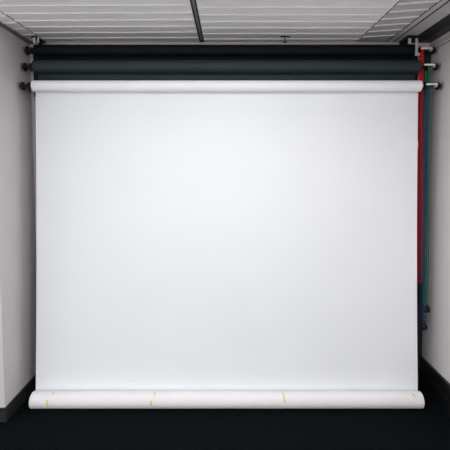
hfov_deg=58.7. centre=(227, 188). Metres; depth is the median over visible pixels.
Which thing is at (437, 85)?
clamp
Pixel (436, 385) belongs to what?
baseboard
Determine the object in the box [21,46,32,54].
clamp
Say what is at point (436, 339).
wall
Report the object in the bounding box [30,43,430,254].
wall
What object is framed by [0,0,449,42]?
ceiling
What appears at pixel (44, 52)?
backdrop
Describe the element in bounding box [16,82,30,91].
clamp
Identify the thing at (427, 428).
floor
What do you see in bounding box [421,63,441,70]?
clamp
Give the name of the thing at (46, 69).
backdrop
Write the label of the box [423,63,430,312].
pull chain
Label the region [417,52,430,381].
trim
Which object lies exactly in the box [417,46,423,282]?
pull chain
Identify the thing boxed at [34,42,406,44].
trim
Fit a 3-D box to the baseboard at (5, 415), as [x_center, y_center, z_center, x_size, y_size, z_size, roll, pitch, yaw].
[-2.732,1.482,2.888,2.537,0.088,0.502,0,4,0]
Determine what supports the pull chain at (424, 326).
hanging from the clamp at (437, 85)
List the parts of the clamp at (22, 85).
knob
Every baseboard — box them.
[0,377,35,421]
[418,356,449,416]
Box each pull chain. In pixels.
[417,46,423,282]
[420,82,429,329]
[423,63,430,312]
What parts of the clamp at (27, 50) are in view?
knob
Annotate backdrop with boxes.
[29,80,424,408]
[31,60,421,79]
[32,45,414,59]
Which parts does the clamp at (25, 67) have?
knob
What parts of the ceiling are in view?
panel, panel, panel, panel, panel, panel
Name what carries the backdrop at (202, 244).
hanging from the bracket at (409, 39)
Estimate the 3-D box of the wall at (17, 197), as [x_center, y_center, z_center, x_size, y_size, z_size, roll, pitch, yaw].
[-2.737,0.226,2.815,2.525,2.604,0.490,0,4,0]
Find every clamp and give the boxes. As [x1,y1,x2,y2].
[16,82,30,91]
[19,63,32,72]
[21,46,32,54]
[418,47,438,53]
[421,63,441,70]
[423,82,443,89]
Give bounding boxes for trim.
[0,21,33,43]
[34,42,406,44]
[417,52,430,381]
[429,33,449,46]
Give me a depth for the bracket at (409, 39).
2.81 m
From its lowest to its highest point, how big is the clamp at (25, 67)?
0.081 m
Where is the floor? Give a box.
[0,382,449,449]
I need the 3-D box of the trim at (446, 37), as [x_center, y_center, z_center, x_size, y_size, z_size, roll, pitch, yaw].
[1.504,-0.970,1.612,0.008,0.030,2.740,0,4,0]
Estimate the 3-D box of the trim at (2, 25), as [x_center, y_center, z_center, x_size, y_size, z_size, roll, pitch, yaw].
[-1.457,-1.068,2.733,0.036,0.012,0.490,0,4,0]
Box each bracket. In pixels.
[30,36,45,96]
[399,35,422,88]
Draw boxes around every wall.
[0,26,35,407]
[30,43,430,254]
[422,32,449,382]
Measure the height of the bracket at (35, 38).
0.398 m
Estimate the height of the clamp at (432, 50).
0.054 m

